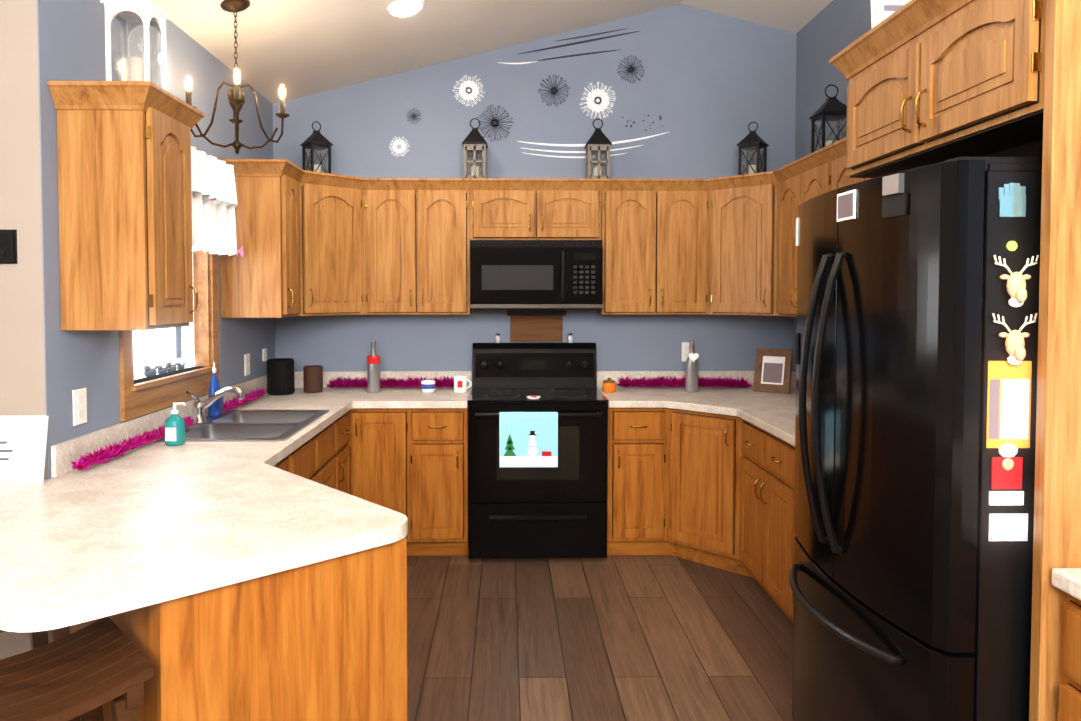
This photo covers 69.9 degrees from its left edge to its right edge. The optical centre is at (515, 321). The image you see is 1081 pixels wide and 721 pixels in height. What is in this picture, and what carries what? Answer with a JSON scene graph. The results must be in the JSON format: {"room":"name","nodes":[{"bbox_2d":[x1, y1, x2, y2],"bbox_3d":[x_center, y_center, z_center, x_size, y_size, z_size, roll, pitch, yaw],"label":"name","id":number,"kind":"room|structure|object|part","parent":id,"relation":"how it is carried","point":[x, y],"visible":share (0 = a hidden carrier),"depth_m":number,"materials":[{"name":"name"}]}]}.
{"room":"kitchen","nodes":[
{"label":"kitchen","id":0,"kind":"room"},
{"bbox_2d":[0,0,48,659],"bbox_3d":[-2.326,-0.382,2.441,1.715,3.500,0.130,0,2,-1],"label":"wall","id":1,"kind":"structure","parent":0,"point":[22,376],"depth_m":2.37,"materials":[{"name":"beige paint"}]},
{"bbox_2d":[0,230,17,263],"bbox_3d":[-1.578,-0.232,2.376,0.070,0.105,0.028,0,2,-1],"label":"thermostat","id":2,"kind":"object","parent":1,"relation":"attached to","point":[8,246],"visible":1,"depth_m":2.37,"materials":[{"name":"black plastic"}]},
{"bbox_2d":[37,0,274,478],"bbox_3d":[-1.542,-0.422,3.575,0.130,3.500,2.380,0,2,-1],"label":"wall","id":3,"kind":"structure","parent":0,"point":[71,40],"depth_m":2.70,"materials":[{"name":"blue paint"}]},
{"bbox_2d":[72,388,86,425],"bbox_3d":[-1.461,0.282,2.590,0.007,0.118,0.075,0,2,-1],"label":"electrical outlet plate","id":4,"kind":"object","parent":3,"relation":"attached to","point":[80,406],"depth_m":2.58,"materials":[{"name":"white plastic"}]},
{"bbox_2d":[47,81,204,329],"bbox_3d":[-1.302,-0.369,2.639,0.323,0.780,0.436,0,2,-1],"label":"upper cabinet","id":5,"kind":"object","parent":3,"relation":"attached to","point":[124,197],"visible":1,"depth_m":2.48,"materials":[{"name":"brown wood"}]},
{"bbox_2d":[100,0,169,90],"bbox_3d":[-1.286,-0.998,2.617,0.158,0.516,0.158,0,2,-1],"label":"lantern","id":6,"kind":"object","parent":5,"relation":"on","point":[130,16],"visible":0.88,"depth_m":2.56,"materials":[{"name":"white paint"}]},
{"bbox_2d":[51,375,266,476],"bbox_3d":[-1.467,0.397,3.608,0.016,0.099,2.367,0,2,-1],"label":"backsplash","id":7,"kind":"structure","parent":3,"relation":"attached to","point":[64,454],"depth_m":2.82,"materials":[{"name":"laminate"}]},
{"bbox_2d":[119,249,219,420],"bbox_3d":[-1.522,-0.203,3.323,0.155,1.110,0.950,0,2,-1],"label":"window","id":8,"kind":"structure","parent":3,"relation":"in","point":[144,398],"depth_m":3.58,"materials":[{"name":"brown wood"}]},
{"bbox_2d":[144,362,185,376],"bbox_3d":[-1.520,0.198,3.356,0.044,0.055,0.388,0,2,-1],"label":"bird figurines","id":9,"kind":"object","parent":8,"relation":"on","point":[152,372],"visible":1,"depth_m":3.30,"materials":[{"name":"grey ceramic"}]},
{"bbox_2d":[191,146,243,256],"bbox_3d":[-1.393,-0.521,3.323,0.130,0.445,0.940,0,2,-1],"label":"valance curtain","id":10,"kind":"object","parent":8,"relation":"attached to","point":[214,196],"visible":0.46,"depth_m":3.50,"materials":[{"name":"white fabric"}]},
{"bbox_2d":[244,353,249,375],"bbox_3d":[-1.481,0.235,4.259,0.007,0.118,0.075,0,2,-1],"label":"electrical outlet plate","id":11,"kind":"object","parent":3,"relation":"attached to","point":[246,356],"depth_m":4.25,"materials":[{"name":"white plastic"}]},
{"bbox_2d":[262,348,266,360],"bbox_3d":[-1.485,0.194,4.568,0.007,0.074,0.070,0,2,-1],"label":"electrical outlet plate","id":12,"kind":"object","parent":3,"relation":"attached to","point":[264,351],"depth_m":4.55,"materials":[{"name":"white plastic"}]},
{"bbox_2d":[220,161,313,317],"bbox_3d":[-1.290,-0.408,4.033,0.379,0.760,0.358,0,2,-1],"label":"upper cabinet","id":13,"kind":"object","parent":3,"relation":"attached to","point":[313,243],"depth_m":3.86,"materials":[{"name":"brown wood"}]},
{"bbox_2d":[175,4,796,370],"bbox_3d":[-0.667,-0.466,4.850,5.090,3.500,0.150,0,2,-1],"label":"wall","id":14,"kind":"structure","parent":0,"point":[709,87],"depth_m":4.76,"materials":[{"name":"blue paint"}]},
{"bbox_2d":[314,173,365,315],"bbox_3d":[-1.181,-0.423,4.463,0.607,0.760,0.606,0,2,-1],"label":"upper cabinet","id":15,"kind":"object","parent":14,"relation":"attached to","point":[339,271],"depth_m":4.32,"materials":[{"name":"brown wood"}]},
{"bbox_2d":[300,121,332,173],"bbox_3d":[-1.169,-0.991,4.530,0.138,0.369,0.138,-2,3,-41],"label":"lantern","id":16,"kind":"object","parent":15,"relation":"on","point":[317,141],"visible":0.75,"depth_m":4.51,"materials":[{"name":"black metal"}]},
{"bbox_2d":[294,371,471,387],"bbox_3d":[-0.866,0.356,4.789,1.185,0.099,0.017,0,2,-1],"label":"backsplash","id":17,"kind":"structure","parent":14,"relation":"attached to","point":[298,375],"depth_m":4.78,"materials":[{"name":"laminate"}]},
{"bbox_2d":[389,137,409,156],"bbox_3d":[-0.717,-1.076,4.751,0.123,0.116,0.005,0,2,-1],"label":"wall decoration","id":18,"kind":"object","parent":14,"relation":"attached to","point":[399,146],"depth_m":4.75,"materials":[{"name":"white"}]},
{"bbox_2d":[407,109,420,123],"bbox_3d":[-0.627,-1.262,4.746,0.080,0.085,0.005,0,2,-1],"label":"wall decoration","id":19,"kind":"object","parent":14,"relation":"attached to","point":[413,115],"depth_m":4.75,"materials":[{"name":"black"}]},
{"bbox_2d":[362,178,473,314],"bbox_3d":[-0.601,-0.427,4.584,0.664,0.760,0.379,0,2,-1],"label":"upper cabinet","id":20,"kind":"object","parent":14,"relation":"attached to","point":[417,233],"depth_m":4.45,"materials":[{"name":"brown wood"}]},
{"bbox_2d":[462,118,487,177],"bbox_3d":[-0.245,-1.014,4.620,0.148,0.408,0.148,0,2,-1],"label":"lantern","id":21,"kind":"object","parent":20,"relation":"on","point":[474,142],"visible":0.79,"depth_m":4.56,"materials":[{"name":"brown"}]},
{"bbox_2d":[453,75,484,106],"bbox_3d":[-0.289,-1.419,4.744,0.190,0.188,0.005,0,2,-1],"label":"wall decoration","id":22,"kind":"object","parent":14,"relation":"attached to","point":[468,90],"depth_m":4.74,"materials":[{"name":"white"}]},
{"bbox_2d":[477,104,513,140],"bbox_3d":[-0.126,-1.227,4.753,0.221,0.220,0.005,0,2,-1],"label":"wall decoration","id":23,"kind":"object","parent":14,"relation":"attached to","point":[493,122],"depth_m":4.75,"materials":[{"name":"black"}]},
{"bbox_2d":[470,181,601,239],"bbox_3d":[0.113,-0.644,4.612,0.760,0.328,0.323,0,2,-1],"label":"upper cabinet","id":24,"kind":"object","parent":14,"relation":"attached to","point":[502,210],"depth_m":4.45,"materials":[{"name":"brown wood"}]},
{"bbox_2d":[470,240,602,309],"bbox_3d":[0.115,-0.273,4.562,0.754,0.400,0.448,0,2,-1],"label":"over-the-range microwave","id":25,"kind":"object","parent":24,"relation":"attached to","point":[536,274],"visible":1,"depth_m":4.39,"materials":[{"name":"black metal"}]},
{"bbox_2d":[507,310,565,341],"bbox_3d":[0.126,0.024,4.788,0.365,0.195,0.022,0,2,-1],"label":"wood panel","id":26,"kind":"object","parent":14,"relation":"attached to","point":[536,325],"visible":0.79,"depth_m":4.78,"materials":[{"name":"brown wood"}]},
{"bbox_2d":[517,141,585,157],"bbox_3d":[0.219,-1.063,4.763,0.420,0.097,0.005,0,2,-1],"label":"wall decal","id":27,"kind":"object","parent":14,"relation":"attached to","point":[569,145],"depth_m":4.76,"materials":[{"name":"white"}]},
{"bbox_2d":[538,74,569,106],"bbox_3d":[0.233,-1.424,4.750,0.191,0.195,0.005,0,2,-1],"label":"wall decal","id":28,"kind":"object","parent":14,"relation":"attached to","point":[554,90],"depth_m":4.75,"materials":[{"name":"black"}]},
{"bbox_2d":[498,50,617,63],"bbox_3d":[0.258,-1.627,4.744,0.731,0.081,0.005,0,2,-1],"label":"wall decal","id":29,"kind":"object","parent":14,"relation":"attached to","point":[609,50],"depth_m":4.74,"materials":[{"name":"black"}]},
{"bbox_2d":[517,28,638,54],"bbox_3d":[0.381,-1.722,4.742,0.743,0.160,0.005,0,2,-1],"label":"wall decal","id":30,"kind":"object","parent":14,"relation":"attached to","point":[601,38],"depth_m":4.74,"materials":[{"name":"black"}]},
{"bbox_2d":[580,82,614,118],"bbox_3d":[0.502,-1.364,4.756,0.210,0.220,0.005,0,2,-1],"label":"wall decal","id":31,"kind":"object","parent":14,"relation":"attached to","point":[598,100],"depth_m":4.76,"materials":[{"name":"white"}]},
{"bbox_2d":[610,145,641,155],"bbox_3d":[0.679,-1.059,4.768,0.192,0.062,0.005,0,2,-1],"label":"wall decal","id":32,"kind":"object","parent":14,"relation":"attached to","point":[639,145],"depth_m":4.77,"materials":[{"name":"white"}]},
{"bbox_2d":[617,55,644,83],"bbox_3d":[0.707,-1.553,4.752,0.167,0.170,0.005,0,2,-1],"label":"wall decal","id":33,"kind":"object","parent":14,"relation":"attached to","point":[629,70],"depth_m":4.75,"materials":[{"name":"black"}]},
{"bbox_2d":[612,132,667,143],"bbox_3d":[0.765,-1.135,4.767,0.340,0.068,0.005,0,2,-1],"label":"wall decal","id":34,"kind":"object","parent":14,"relation":"attached to","point":[617,142],"depth_m":4.77,"materials":[{"name":"white"}]},
{"bbox_2d":[596,178,697,313],"bbox_3d":[0.835,-0.428,4.601,0.677,0.760,0.379,0,2,-1],"label":"upper cabinet","id":35,"kind":"object","parent":14,"relation":"attached to","point":[649,238],"depth_m":4.47,"materials":[{"name":"brown wood"}]},
{"bbox_2d":[584,119,611,178],"bbox_3d":[0.490,-1.014,4.629,0.148,0.408,0.148,0,2,-1],"label":"lantern","id":36,"kind":"object","parent":35,"relation":"on","point":[598,143],"visible":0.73,"depth_m":4.57,"materials":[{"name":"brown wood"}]},
{"bbox_2d":[597,371,754,386],"bbox_3d":[1.096,0.355,4.813,1.200,0.099,0.017,0,2,-1],"label":"backsplash","id":37,"kind":"structure","parent":14,"relation":"attached to","point":[616,375],"depth_m":4.80,"materials":[{"name":"laminate"}]},
{"bbox_2d":[682,342,689,360],"bbox_3d":[1.070,0.186,4.814,0.075,0.118,0.007,0,2,-1],"label":"electrical outlet plate","id":38,"kind":"object","parent":14,"relation":"attached to","point":[685,345],"depth_m":4.81,"materials":[{"name":"white plastic"}]},
{"bbox_2d":[698,173,765,314],"bbox_3d":[1.389,-0.424,4.494,0.679,0.760,0.606,0,2,-1],"label":"upper cabinet","id":39,"kind":"object","parent":14,"relation":"attached to","point":[729,207],"depth_m":4.37,"materials":[{"name":"brown wood"}]},
{"bbox_2d":[737,122,768,174],"bbox_3d":[1.391,-0.991,4.540,0.138,0.369,0.138,2,3,39],"label":"lantern","id":40,"kind":"object","parent":39,"relation":"on","point":[753,141],"visible":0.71,"depth_m":4.52,"materials":[{"name":"black metal"}]},
{"bbox_2d":[151,0,832,103],"bbox_3d":[-0.698,-1.316,1.042,5.240,1.136,7.700,0,2,-1],"label":"ceiling","id":41,"kind":"structure","parent":0,"point":[298,48],"depth_m":4.17,"materials":[{"name":"white paint"}]},
{"bbox_2d":[185,0,289,154],"bbox_3d":[-1.194,-1.041,3.297,0.330,0.654,0.328,1,2,24],"label":"chandelier","id":42,"kind":"object","parent":41,"relation":"hanging from","point":[236,96],"visible":0.92,"depth_m":3.28,"materials":[{"name":"brown metal"}]},
{"bbox_2d":[387,0,424,16],"bbox_3d":[-0.534,-1.524,3.748,0.186,0.064,0.190,0,2,-1],"label":"recessed light","id":43,"kind":"object","parent":41,"relation":"in","point":[401,8],"visible":1,"depth_m":3.71,"materials":[{"name":"white paint"}]},
{"bbox_2d":[407,555,792,720],"bbox_3d":[-0.624,1.437,1.214,5.090,0.050,7.550,0,2,-1],"label":"floor","id":44,"kind":"structure","parent":0,"point":[640,638],"depth_m":3.23,"materials":[{"name":"wood"}]},
{"bbox_2d":[0,626,79,720],"bbox_3d":[-1.317,1.021,1.869,0.456,0.735,0.376,-2,3,-43],"label":"stool","id":45,"kind":"object","parent":44,"relation":"on","point":[38,639],"depth_m":2.06,"materials":[{"name":"brown wood"}]},
{"bbox_2d":[0,616,153,720],"bbox_3d":[-0.964,1.034,1.487,0.456,0.735,0.376,-2,3,-43],"label":"stool","id":46,"kind":"object","parent":44,"relation":"on","point":[86,673],"visible":0.98,"depth_m":1.50,"materials":[{"name":"brown wood"}]},
{"bbox_2d":[49,412,406,720],"bbox_3d":[-0.881,0.922,3.194,1.176,0.840,3.245,0,2,-1],"label":"base cabinet","id":47,"kind":"object","parent":44,"relation":"on","point":[325,640],"visible":0.52,"depth_m":1.77,"materials":[{"name":"brown wood"}]},
{"bbox_2d":[0,387,471,632],"bbox_3d":[-1.061,0.485,3.098,1.620,0.039,3.403,0,2,-1],"label":"countertop","id":48,"kind":"structure","parent":47,"relation":"on","point":[145,525],"depth_m":1.94,"materials":[{"name":"laminate"}]},
{"bbox_2d":[0,416,48,483],"bbox_3d":[-1.573,0.390,2.362,0.260,0.204,0.050,0,2,-1],"label":"sign","id":49,"kind":"object","parent":48,"relation":"on","point":[23,440],"visible":1,"depth_m":2.36,"materials":[{"name":"white paper"}]},
{"bbox_2d":[71,416,194,469],"bbox_3d":[-1.400,0.434,2.901,0.093,0.054,0.922,0,2,-1],"label":"tinsel garland","id":50,"kind":"object","parent":48,"relation":"on","point":[101,455],"visible":0.77,"depth_m":2.70,"materials":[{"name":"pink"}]},
{"bbox_2d":[164,402,185,445],"bbox_3d":[-1.304,0.388,2.960,0.080,0.162,0.074,0,2,-1],"label":"soap dispenser","id":51,"kind":"object","parent":48,"relation":"on","point":[174,423],"visible":1,"depth_m":2.94,"materials":[{"name":"teal plastic"}]},
{"bbox_2d":[154,386,328,441],"bbox_3d":[-1.182,0.464,3.420,0.537,0.360,0.800,0,2,-1],"label":"steel double sink","id":52,"kind":"object","parent":48,"relation":"in","point":[249,425],"visible":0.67,"depth_m":3.40,"materials":[{"name":"grey metal"}]},
{"bbox_2d":[208,362,222,416],"bbox_3d":[-1.409,0.314,3.612,0.057,0.252,0.092,0,2,-1],"label":"dish soap bottle","id":53,"kind":"object","parent":52,"relation":"on","point":[215,408],"visible":0.88,"depth_m":3.59,"materials":[{"name":"blue plastic"}]},
{"bbox_2d":[222,388,266,411],"bbox_3d":[-1.414,0.396,4.005,0.091,0.053,0.640,0,2,-1],"label":"tinsel garland","id":54,"kind":"object","parent":48,"relation":"on","point":[236,402],"visible":0.96,"depth_m":3.96,"materials":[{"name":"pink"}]},
{"bbox_2d":[267,358,294,394],"bbox_3d":[-1.363,0.315,4.473,0.156,0.202,0.156,0,2,-1],"label":"utensil canister","id":55,"kind":"object","parent":48,"relation":"on","point":[280,376],"visible":1,"depth_m":4.41,"materials":[{"name":"black"}]},
{"bbox_2d":[303,365,322,392],"bbox_3d":[-1.199,0.337,4.566,0.112,0.153,0.112,0,2,-1],"label":"canister","id":56,"kind":"object","parent":48,"relation":"on","point":[312,378],"visible":1,"depth_m":4.52,"materials":[{"name":"brown"}]},
{"bbox_2d":[367,340,379,392],"bbox_3d":[-0.839,0.261,4.549,0.077,0.305,0.084,0,2,-1],"label":"bottle","id":57,"kind":"object","parent":48,"relation":"on","point":[373,372],"visible":1,"depth_m":4.52,"materials":[{"name":"grey metal"}]},
{"bbox_2d":[326,376,467,387],"bbox_3d":[-0.718,0.359,4.705,0.888,0.077,0.142,0,2,-1],"label":"tinsel garland","id":58,"kind":"object","parent":48,"relation":"on","point":[357,381],"visible":0.67,"depth_m":4.69,"materials":[{"name":"purple"}]},
{"bbox_2d":[421,380,434,392],"bbox_3d":[-0.519,0.380,4.561,0.085,0.066,0.085,0,2,-1],"label":"cup","id":59,"kind":"object","parent":48,"relation":"on","point":[427,386],"visible":1,"depth_m":4.53,"materials":[{"name":"ceramic"}]},
{"bbox_2d":[454,376,471,392],"bbox_3d":[-0.314,0.367,4.562,0.106,0.092,0.076,0,2,-1],"label":"mug","id":60,"kind":"object","parent":48,"relation":"on","point":[460,384],"visible":1,"depth_m":4.53,"materials":[{"name":"white ceramic"}]},
{"bbox_2d":[348,407,468,555],"bbox_3d":[-0.594,0.877,4.495,0.652,0.840,0.648,0,2,-1],"label":"base cabinet","id":61,"kind":"object","parent":44,"relation":"on","point":[411,464],"visible":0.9,"depth_m":4.20,"materials":[{"name":"brown wood"}]},
{"bbox_2d":[468,333,607,557],"bbox_3d":[0.116,0.689,4.443,0.759,1.218,0.702,0,2,-1],"label":"electric range","id":62,"kind":"object","parent":44,"relation":"on","point":[537,447],"visible":1,"depth_m":4.18,"materials":[{"name":"black metal"}]},
{"bbox_2d":[499,412,557,466],"bbox_3d":[0.067,0.624,4.111,0.310,0.292,0.044,0,2,-1],"label":"towel","id":63,"kind":"object","parent":62,"relation":"hanging from","point":[526,439],"depth_m":4.09,"materials":[{"name":"multicoloured fabric"}]},
{"bbox_2d":[607,407,794,622],"bbox_3d":[1.122,0.903,3.737,1.231,0.840,2.204,0,2,-1],"label":"base cabinet","id":64,"kind":"object","parent":44,"relation":"on","point":[714,490],"visible":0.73,"depth_m":2.66,"materials":[{"name":"brown wood"}]},
{"bbox_2d":[597,387,795,445],"bbox_3d":[1.123,0.463,3.724,1.231,0.039,2.202,0,2,-1],"label":"countertop","id":65,"kind":"structure","parent":64,"relation":"on","point":[774,414],"depth_m":4.19,"materials":[{"name":"laminate"}]},
{"bbox_2d":[602,378,615,392],"bbox_3d":[0.551,0.371,4.568,0.080,0.084,0.079,0,2,-1],"label":"candle jar","id":66,"kind":"object","parent":65,"relation":"on","point":[608,385],"visible":1,"depth_m":4.54,"materials":[{"name":"orange glass"}]},
{"bbox_2d":[616,375,751,387],"bbox_3d":[1.013,0.358,4.709,0.856,0.079,0.170,0,2,-1],"label":"tinsel garland","id":67,"kind":"object","parent":65,"relation":"on","point":[679,382],"visible":0.92,"depth_m":4.71,"materials":[{"name":"purple"}]},
{"bbox_2d":[685,340,698,391],"bbox_3d":[1.041,0.260,4.572,0.076,0.305,0.082,0,2,-1],"label":"bottle","id":68,"kind":"object","parent":65,"relation":"on","point":[691,374],"visible":1,"depth_m":4.55,"materials":[{"name":"grey"}]},
{"bbox_2d":[753,348,792,393],"bbox_3d":[1.513,0.288,4.554,0.210,0.258,0.070,2,3,37],"label":"picture frame","id":69,"kind":"object","parent":65,"relation":"on","point":[772,373],"visible":1,"depth_m":4.54,"materials":[{"name":"brown wood"}]},
{"bbox_2d":[789,157,1041,720],"bbox_3d":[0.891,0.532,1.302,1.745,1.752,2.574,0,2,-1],"label":"refrigerator","id":70,"kind":"object","parent":44,"relation":"on","point":[916,362],"visible":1,"depth_m":1.77,"materials":[{"name":"black metal"}]},
{"bbox_3d":[0.902,-0.107,2.179,0.058,0.507,0.756,0,2,-1],"label":"door","id":71,"kind":"part","parent":70,"relation":"part of","materials":[{"name":"black metal"}]},
{"bbox_2d":[1029,0,1080,720],"bbox_3d":[1.437,0.264,1.641,0.652,2.265,0.031,0,2,-1],"label":"panel","id":72,"kind":"object","parent":44,"relation":"on","point":[1057,521],"visible":1,"depth_m":1.62,"materials":[{"name":"brown wood"}]},
{"bbox_2d":[1057,591,1080,720],"bbox_3d":[1.453,0.991,1.222,0.629,0.840,0.864,0,2,-1],"label":"base cabinet","id":73,"kind":"object","parent":44,"relation":"on","point":[1070,683],"visible":0.94,"depth_m":1.56,"materials":[{"name":"brown wood"}]},
{"bbox_2d":[1051,568,1080,599],"bbox_3d":[1.453,0.510,0.956,0.637,0.139,1.350,0,2,-1],"label":"countertop","id":74,"kind":"structure","parent":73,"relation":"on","point":[1067,580],"depth_m":1.59,"materials":[{"name":"laminate"}]},
{"bbox_2d":[792,0,871,371],"bbox_3d":[1.847,-0.336,1.106,0.150,3.500,7.400,0,2,-1],"label":"wall","id":75,"kind":"structure","parent":0,"point":[833,28],"depth_m":4.38,"materials":[{"name":"blue paint"}]},
{"bbox_2d":[790,371,795,388],"bbox_3d":[1.731,0.393,3.731,0.016,0.099,2.197,0,2,-1],"label":"backsplash","id":76,"kind":"structure","parent":75,"relation":"attached to","point":[793,374],"depth_m":4.76,"materials":[{"name":"laminate"}]},
{"bbox_2d":[762,149,825,316],"bbox_3d":[1.546,-0.402,3.875,0.380,0.760,0.744,0,2,-1],"label":"upper cabinet","id":77,"kind":"object","parent":75,"relation":"attached to","point":[789,186],"depth_m":4.06,"materials":[{"name":"brown wood"}]},
{"bbox_2d":[809,84,846,152],"bbox_3d":[1.584,-0.988,3.882,0.163,0.408,0.163,0,2,-1],"label":"lantern","id":78,"kind":"object","parent":77,"relation":"on","point":[831,110],"visible":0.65,"depth_m":3.84,"materials":[{"name":"black metal"}]},
{"bbox_2d":[826,141,871,191],"bbox_3d":[1.583,-0.377,3.159,0.324,0.760,0.690,0,2,-1],"label":"upper cabinet","id":79,"kind":"object","parent":75,"relation":"attached to","point":[837,176],"depth_m":3.40,"materials":[{"name":"brown wood"}]},
{"bbox_2d":[829,0,1045,177],"bbox_3d":[1.410,-0.625,2.129,0.693,0.494,1.002,0,2,-1],"label":"upper cabinet","id":80,"kind":"object","parent":75,"relation":"attached to","point":[933,81],"visible":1,"depth_m":2.01,"materials":[{"name":"brown wood"}]},
{"bbox_2d":[871,0,909,27],"bbox_3d":[1.350,-1.119,2.481,0.420,0.500,0.074,0,2,-1],"label":"sign","id":81,"kind":"object","parent":80,"relation":"on","point":[881,10],"visible":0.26,"depth_m":2.46,"materials":[{"name":"white paint"}]},
{"label":"outside","id":82,"kind":"structure","parent":0,"visible":0},
{"bbox_2d":[133,327,175,366],"bbox_3d":[-1.864,-0.228,3.318,0.020,1.910,1.800,0,2,-1],"label":"window","id":83,"kind":"structure","parent":82,"point":[154,346],"depth_m":3.97,"materials":[{"name":"white"}]}
]}

